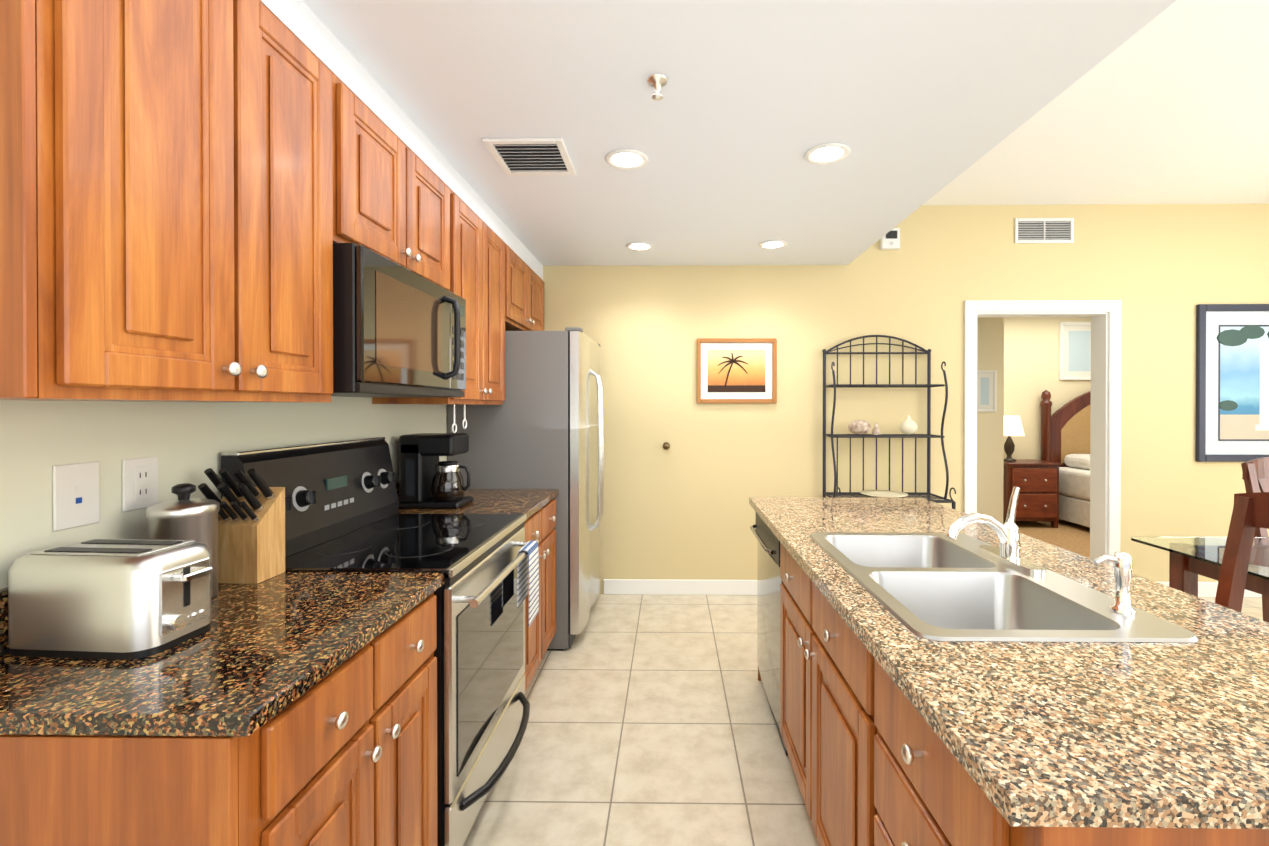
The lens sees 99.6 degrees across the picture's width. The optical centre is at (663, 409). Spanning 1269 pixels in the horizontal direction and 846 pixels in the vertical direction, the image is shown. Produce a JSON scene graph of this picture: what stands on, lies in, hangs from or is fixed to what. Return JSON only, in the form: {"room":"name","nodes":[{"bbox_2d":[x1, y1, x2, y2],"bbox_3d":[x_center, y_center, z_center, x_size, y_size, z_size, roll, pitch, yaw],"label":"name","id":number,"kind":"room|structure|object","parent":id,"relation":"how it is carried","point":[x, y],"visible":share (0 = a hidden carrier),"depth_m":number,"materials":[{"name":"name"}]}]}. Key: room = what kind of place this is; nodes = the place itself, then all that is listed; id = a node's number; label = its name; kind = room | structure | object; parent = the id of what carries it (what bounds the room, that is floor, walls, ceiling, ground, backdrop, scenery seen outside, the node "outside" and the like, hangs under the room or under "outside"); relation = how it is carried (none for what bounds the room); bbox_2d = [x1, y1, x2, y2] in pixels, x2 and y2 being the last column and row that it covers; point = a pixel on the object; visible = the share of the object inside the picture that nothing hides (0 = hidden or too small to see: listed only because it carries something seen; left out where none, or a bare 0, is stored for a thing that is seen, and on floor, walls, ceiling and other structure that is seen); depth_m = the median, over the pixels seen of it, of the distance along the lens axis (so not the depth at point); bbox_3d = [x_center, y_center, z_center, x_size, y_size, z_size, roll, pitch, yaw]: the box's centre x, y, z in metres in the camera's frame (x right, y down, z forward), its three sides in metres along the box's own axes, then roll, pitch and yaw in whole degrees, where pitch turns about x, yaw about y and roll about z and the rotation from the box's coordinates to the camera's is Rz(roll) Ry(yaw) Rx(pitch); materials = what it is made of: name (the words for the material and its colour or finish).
{"room":"kitchen and dining room","nodes":[
{"label":"kitchen and dining room","id":0,"kind":"room"},
{"bbox_2d":[0,396,446,588],"bbox_3d":[-1.313,-0.049,0.676,0.120,2.836,6.760,0,0,1],"label":"wall","id":1,"kind":"structure","parent":0,"point":[187,442],"depth_m":1.26,"materials":[{"name":"beige paint"}]},
{"bbox_2d":[53,461,99,530],"bbox_3d":[-1.242,0.181,1.135,0.008,0.135,0.087,0,0,1],"label":"electrical outlet plate","id":2,"kind":"object","parent":1,"relation":"attached to","point":[75,494],"visible":1,"depth_m":1.13,"materials":[{"name":"white plastic"}]},
{"bbox_2d":[122,456,157,511],"bbox_3d":[-1.240,0.175,1.272,0.009,0.122,0.084,0,0,1],"label":"electrical outlet plate","id":3,"kind":"object","parent":1,"relation":"attached to","point":[139,483],"visible":0.9,"depth_m":1.26,"materials":[{"name":"white plastic"}]},
{"bbox_2d":[0,0,347,401],"bbox_3d":[-1.073,-0.477,1.127,0.342,0.915,0.702,0,0,1],"label":"upper cabinet","id":4,"kind":"object","parent":1,"relation":"attached to","point":[192,192],"depth_m":0.98,"materials":[{"name":"brown wood"}]},
{"bbox_2d":[348,88,455,293],"bbox_3d":[-1.063,-0.705,1.864,0.342,0.465,0.773,0,0,1],"label":"upper cabinet","id":5,"kind":"object","parent":1,"relation":"attached to","point":[399,209],"depth_m":1.80,"materials":[{"name":"brown wood"}]},
{"bbox_2d":[331,243,465,397],"bbox_3d":[-1.003,-0.257,1.866,0.461,0.416,0.764,0,0,1],"label":"microwave","id":6,"kind":"object","parent":5,"relation":"attached to","point":[399,331],"visible":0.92,"depth_m":1.65,"materials":[{"name":"black plastic"}]},
{"bbox_2d":[372,195,507,404],"bbox_3d":[-1.053,-0.484,2.621,0.342,0.915,0.737,0,0,1],"label":"upper cabinet","id":7,"kind":"object","parent":1,"relation":"attached to","point":[481,255],"depth_m":2.59,"materials":[{"name":"brown wood"}]},
{"bbox_2d":[452,404,456,433],"bbox_3d":[-0.935,0.041,2.392,0.007,0.131,0.048,0,0,1],"label":"measuring cup","id":8,"kind":"object","parent":7,"relation":"hanging from","point":[453,424],"depth_m":2.39,"materials":[{"name":"white plastic"}]},
{"bbox_2d":[462,404,466,428],"bbox_3d":[-0.933,0.033,2.512,0.007,0.116,0.048,0,0,1],"label":"measuring cup","id":9,"kind":"object","parent":7,"relation":"hanging from","point":[465,420],"depth_m":2.51,"materials":[{"name":"white plastic"}]},
{"bbox_2d":[508,246,543,330],"bbox_3d":[-1.042,-0.726,3.449,0.342,0.440,0.919,0,0,1],"label":"upper cabinet","id":10,"kind":"object","parent":1,"relation":"attached to","point":[525,287],"depth_m":3.37,"materials":[{"name":"brown wood"}]},
{"bbox_2d":[260,0,1176,279],"bbox_3d":[0.021,-1.250,0.592,2.550,0.634,6.640,0,0,1],"label":"ceiling","id":11,"kind":"structure","parent":0,"point":[912,104],"depth_m":1.80,"materials":[{"name":"white paint"}]},
{"bbox_2d":[482,138,575,175],"bbox_3d":[-0.542,-1.039,2.211,0.310,0.013,0.310,0,0,1],"label":"ceiling vent","id":12,"kind":"object","parent":11,"relation":"in","point":[533,156],"visible":0.98,"depth_m":2.19,"materials":[{"name":"white plastic"}]},
{"bbox_2d":[605,149,647,169],"bbox_3d":[-0.153,-1.042,2.232,0.180,0.008,0.180,0,0,1],"label":"recessed light","id":13,"kind":"object","parent":11,"relation":"in","point":[627,159],"visible":0.96,"depth_m":2.23,"materials":[{"name":"white glass"}]},
{"bbox_2d":[626,242,653,250],"bbox_3d":[-0.153,-1.048,3.439,0.180,0.008,0.180,0,0,1],"label":"recessed light","id":14,"kind":"object","parent":11,"relation":"in","point":[639,246],"visible":0.98,"depth_m":3.44,"materials":[{"name":"white glass"}]},
{"bbox_2d":[647,74,666,100],"bbox_3d":[-0.019,-1.015,1.694,0.064,0.056,0.062,0,0,1],"label":"sprinkler","id":15,"kind":"object","parent":11,"relation":"attached to","point":[657,82],"visible":1,"depth_m":1.69,"materials":[{"name":"white metal"}]},
{"bbox_2d":[759,240,786,248],"bbox_3d":[0.694,-1.048,3.398,0.180,0.008,0.180,0,0,1],"label":"recessed light","id":16,"kind":"object","parent":11,"relation":"in","point":[773,244],"visible":1,"depth_m":3.40,"materials":[{"name":"white glass"}]},
{"bbox_2d":[804,143,849,164],"bbox_3d":[0.666,-1.042,2.182,0.180,0.008,0.180,0,0,1],"label":"recessed light","id":17,"kind":"object","parent":11,"relation":"in","point":[825,153],"visible":1,"depth_m":2.18,"materials":[{"name":"white glass"}]},
{"bbox_2d":[464,520,1262,845],"bbox_3d":[2.829,1.392,1.958,8.370,0.060,9.420,0,0,1],"label":"floor","id":18,"kind":"structure","parent":0,"point":[651,721],"depth_m":2.20,"materials":[{"name":"tile"}]},
{"bbox_2d":[0,592,436,845],"bbox_3d":[-0.917,0.926,1.141,0.654,0.880,0.686,0,0,1],"label":"base cabinet","id":19,"kind":"object","parent":18,"relation":"on","point":[344,753],"visible":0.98,"depth_m":0.87,"materials":[{"name":"brown wood"}]},
{"bbox_2d":[221,437,538,845],"bbox_3d":[-0.861,0.739,1.869,0.730,1.247,0.768,0,0,1],"label":"range","id":20,"kind":"object","parent":18,"relation":"on","point":[341,506],"visible":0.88,"depth_m":1.73,"materials":[{"name":"black metal"}]},
{"bbox_2d":[517,540,538,626],"bbox_3d":[-0.527,0.671,2.090,0.049,0.291,0.148,0,0,1],"label":"dish towel","id":21,"kind":"object","parent":20,"relation":"hanging from","point":[528,564],"visible":0.96,"depth_m":2.08,"materials":[{"name":"white fabric"}]},
{"bbox_2d":[447,327,603,650],"bbox_3d":[-0.796,0.444,3.447,0.831,1.822,0.886,0,0,1],"label":"refrigerator","id":22,"kind":"object","parent":18,"relation":"on","point":[542,427],"visible":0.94,"depth_m":3.00,"materials":[{"name":"silver metal"}]},
{"bbox_2d":[524,499,555,691],"bbox_3d":[-0.897,0.919,2.627,0.654,0.880,0.738,0,0,1],"label":"base cabinet","id":23,"kind":"object","parent":18,"relation":"on","point":[540,630],"visible":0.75,"depth_m":2.65,"materials":[{"name":"brown wood"}]},
{"bbox_2d":[0,481,558,736],"bbox_3d":[-0.917,0.406,1.897,0.636,0.148,2.202,0,0,1],"label":"countertop","id":24,"kind":"structure","parent":23,"relation":"on","point":[254,658],"depth_m":0.96,"materials":[{"name":"stone"}]},
{"bbox_2d":[0,539,211,659],"bbox_3d":[-1.063,0.359,0.983,0.320,0.184,0.292,0,0,4],"label":"toaster","id":25,"kind":"object","parent":24,"relation":"on","point":[122,599],"visible":1,"depth_m":0.98,"materials":[{"name":"silver metal"}]},
{"bbox_2d":[146,483,219,597],"bbox_3d":[-1.135,0.312,1.268,0.130,0.275,0.130,0,0,1],"label":"canister","id":26,"kind":"object","parent":24,"relation":"on","point":[184,516],"visible":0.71,"depth_m":1.24,"materials":[{"name":"silver metal"}]},
{"bbox_2d":[198,468,284,583],"bbox_3d":[-1.123,0.300,1.414,0.150,0.297,0.137,0,0,1],"label":"knife block","id":27,"kind":"object","parent":24,"relation":"on","point":[251,533],"visible":0.83,"depth_m":1.39,"materials":[{"name":"brown wood"}]},
{"bbox_2d":[399,433,473,508],"bbox_3d":[-1.043,0.278,2.494,0.291,0.330,0.201,0,0,1],"label":"coffee maker","id":28,"kind":"object","parent":24,"relation":"on","point":[428,479],"visible":1,"depth_m":2.40,"materials":[{"name":"black plastic"}]},
{"bbox_2d":[822,335,955,509],"bbox_3d":[1.533,0.407,3.686,0.782,1.892,0.380,0,0,1],"label":"rack","id":29,"kind":"object","parent":18,"relation":"on","point":[928,436],"visible":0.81,"depth_m":3.85,"materials":[{"name":"grey metal"}]},
{"bbox_2d":[848,420,880,434],"bbox_3d":[1.410,0.122,3.761,0.228,0.104,0.099,0,0,1],"label":"decor","id":30,"kind":"object","parent":29,"relation":"on","point":[859,427],"visible":1,"depth_m":3.73,"materials":[{"name":"beige ceramic"}]},
{"bbox_2d":[860,490,907,497],"bbox_3d":[1.518,0.585,3.692,0.310,0.020,0.310,0,0,1],"label":"decorative plate","id":31,"kind":"object","parent":29,"relation":"on","point":[885,493],"visible":1,"depth_m":3.72,"materials":[{"name":"beige ceramic"}]},
{"bbox_2d":[899,415,917,434],"bbox_3d":[1.719,0.104,3.756,0.126,0.140,0.088,0,0,1],"label":"decor","id":32,"kind":"object","parent":29,"relation":"on","point":[908,425],"visible":1,"depth_m":3.73,"materials":[{"name":"beige ceramic"}]},
{"bbox_2d":[751,505,1268,845],"bbox_3d":[0.838,0.924,1.662,0.850,0.880,2.065,0,0,1],"label":"kitchen island","id":33,"kind":"object","parent":18,"relation":"on","point":[894,731],"depth_m":1.10,"materials":[{"name":"wood"}]},
{"bbox_2d":[750,513,787,755],"bbox_3d":[0.731,0.920,2.377,0.637,0.876,0.589,0,0,1],"label":"dishwasher","id":34,"kind":"object","parent":33,"relation":"in","point":[769,581],"visible":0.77,"depth_m":2.29,"materials":[{"name":"silver metal"}]},
{"bbox_2d":[749,497,1268,820],"bbox_3d":[0.856,0.465,1.665,0.870,0.034,2.090,0,0,1],"label":"island countertop","id":35,"kind":"structure","parent":33,"relation":"on","point":[1150,731],"depth_m":0.86,"materials":[{"name":"beige stone"}]},
{"bbox_2d":[945,487,1045,574],"bbox_3d":[0.926,0.333,1.568,0.232,0.217,0.260,0,0,1],"label":"faucet","id":36,"kind":"object","parent":35,"relation":"on","point":[1008,551],"visible":1,"depth_m":1.55,"materials":[{"name":"silver metal"}]},
{"bbox_2d":[810,532,1197,642],"bbox_3d":[0.788,0.539,1.481,0.560,0.194,0.880,0,0,1],"label":"sink","id":37,"kind":"object","parent":35,"relation":"in","point":[938,586],"visible":0.52,"depth_m":1.45,"materials":[{"name":"silver metal"}]},
{"bbox_2d":[1092,552,1134,614],"bbox_3d":[0.988,0.378,1.177,0.085,0.131,0.043,0,0,1],"label":"soap dispenser","id":38,"kind":"object","parent":37,"relation":"on","point":[1122,565],"visible":1,"depth_m":1.17,"materials":[{"name":"silver metal"}]},
{"bbox_2d":[1003,459,1061,527],"bbox_3d":[4.198,0.970,6.259,0.610,0.740,0.467,0,0,1],"label":"nightstand","id":39,"kind":"object","parent":18,"relation":"on","point":[1036,481],"visible":0.81,"depth_m":6.05,"materials":[{"name":"brown wood"}]},
{"bbox_2d":[1004,416,1024,460],"bbox_3d":[4.053,0.334,6.276,0.300,0.530,0.300,0,0,1],"label":"bedside lamp","id":40,"kind":"object","parent":39,"relation":"on","point":[1013,426],"visible":0.77,"depth_m":6.18,"materials":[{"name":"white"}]},
{"bbox_2d":[1040,390,1090,527],"bbox_3d":[5.492,0.525,5.427,1.920,1.640,2.138,0,0,1],"label":"bed","id":41,"kind":"object","parent":18,"relation":"on","point":[1065,435],"visible":0.23,"depth_m":6.41,"materials":[{"name":"brown wood"}]},
{"bbox_2d":[1131,537,1268,596],"bbox_3d":[3.013,0.988,1.878,1.600,0.750,1.370,0,0,1],"label":"glass dining table","id":42,"kind":"object","parent":18,"relation":"on","point":[1191,559],"visible":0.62,"depth_m":2.37,"materials":[{"name":"clear glass"}]},
{"bbox_2d":[1215,492,1268,611],"bbox_3d":[1.588,0.802,1.501,0.570,1.125,0.450,0,0,1],"label":"dining chair","id":43,"kind":"object","parent":18,"relation":"on","point":[1250,512],"visible":0.25,"depth_m":1.67,"materials":[{"name":"brown wood"}]},
{"bbox_2d":[1241,457,1268,622],"bbox_3d":[3.627,0.820,2.904,0.450,1.075,0.570,0,0,1],"label":"dining chair","id":44,"kind":"object","parent":18,"relation":"on","point":[1255,476],"visible":0.6,"depth_m":3.14,"materials":[{"name":"brown wood"}]},
{"bbox_2d":[542,204,1268,593],"bbox_3d":[2.466,-0.066,3.945,7.350,2.836,0.120,0,0,1],"label":"wall","id":45,"kind":"structure","parent":0,"point":[680,508],"depth_m":3.90,"materials":[{"name":"beige paint"}]},
{"bbox_2d":[663,442,669,449],"bbox_3d":[0.020,0.262,3.888,0.054,0.054,0.063,0,0,1],"label":"door knob","id":46,"kind":"object","parent":45,"relation":"attached to","point":[666,445],"visible":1,"depth_m":3.86,"materials":[{"name":"brown metal"}]},
{"bbox_2d":[697,338,776,402],"bbox_3d":[0.530,-0.283,3.896,0.580,0.470,0.028,0,0,1],"label":"framed picture","id":47,"kind":"object","parent":45,"relation":"attached to","point":[736,370],"visible":0.98,"depth_m":3.89,"materials":[{"name":"brown wood"}]},
{"bbox_2d":[880,228,899,249],"bbox_3d":[1.636,-1.234,3.864,0.130,0.150,0.052,0,0,1],"label":"fire alarm strobe","id":48,"kind":"object","parent":45,"relation":"attached to","point":[889,240],"visible":0.83,"depth_m":3.85,"materials":[{"name":"white plastic"}]},
{"bbox_2d":[604,579,1261,597],"bbox_3d":[2.790,1.297,3.879,6.460,0.110,0.015,0,0,1],"label":"baseboard","id":49,"kind":"structure","parent":45,"relation":"attached to","point":[681,587],"depth_m":3.91,"materials":[{"name":"white wood"}]},
{"bbox_2d":[964,300,1121,565],"bbox_3d":[2.739,0.281,3.943,1.118,2.143,0.160,0,0,1],"label":"door frame","id":50,"kind":"structure","parent":45,"relation":"attached to","point":[1105,471],"depth_m":3.87,"materials":[{"name":"white wood"}]},
{"bbox_2d":[1015,218,1073,242],"bbox_3d":[2.750,-1.294,3.868,0.420,0.180,0.013,0,0,1],"label":"air vent","id":51,"kind":"object","parent":45,"relation":"in","point":[1044,230],"visible":1,"depth_m":3.87,"materials":[{"name":"white plastic"}]},
{"bbox_2d":[1196,304,1268,461],"bbox_3d":[4.350,-0.192,3.844,1.020,1.130,0.028,0,0,1],"label":"framed picture","id":52,"kind":"object","parent":45,"relation":"attached to","point":[1232,382],"visible":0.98,"depth_m":3.85,"materials":[{"name":"painted wood"},{"name":"paper"},{"name":"glass"}]},
{"bbox_2d":[977,317,1003,523],"bbox_3d":[2.504,0.047,4.896,1.140,2.600,0.100,0,0,1],"label":"wall","id":53,"kind":"structure","parent":0,"point":[990,425],"depth_m":4.84,"materials":[{"name":"beige paint"}]},
{"bbox_2d":[977,371,996,411],"bbox_3d":[2.893,-0.167,4.824,0.200,0.370,0.028,0,0,1],"label":"framed picture","id":54,"kind":"object","parent":53,"relation":"attached to","point":[986,390],"visible":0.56,"depth_m":4.82,"materials":[{"name":"white"}]},
{"bbox_2d":[1003,317,1090,519],"bbox_3d":[4.457,0.039,6.579,5.240,2.600,0.120,0,0,1],"label":"wall","id":55,"kind":"structure","parent":0,"point":[1031,359],"depth_m":6.52,"materials":[{"name":"beige paint"}]},
{"bbox_2d":[1059,322,1090,379],"bbox_3d":[5.041,-0.711,6.493,0.470,0.700,0.028,0,0,1],"label":"framed picture","id":56,"kind":"object","parent":55,"relation":"attached to","point":[1074,350],"visible":0.65,"depth_m":6.49,"materials":[{"name":"white"}]},
{"bbox_2d":[923,0,1268,204],"bbox_3d":[3.696,-1.517,0.541,4.800,0.100,6.640,0,0,1],"label":"ceiling","id":57,"kind":"structure","parent":0,"point":[1169,105],"depth_m":2.82,"materials":[{"name":"white paint"}]}
]}

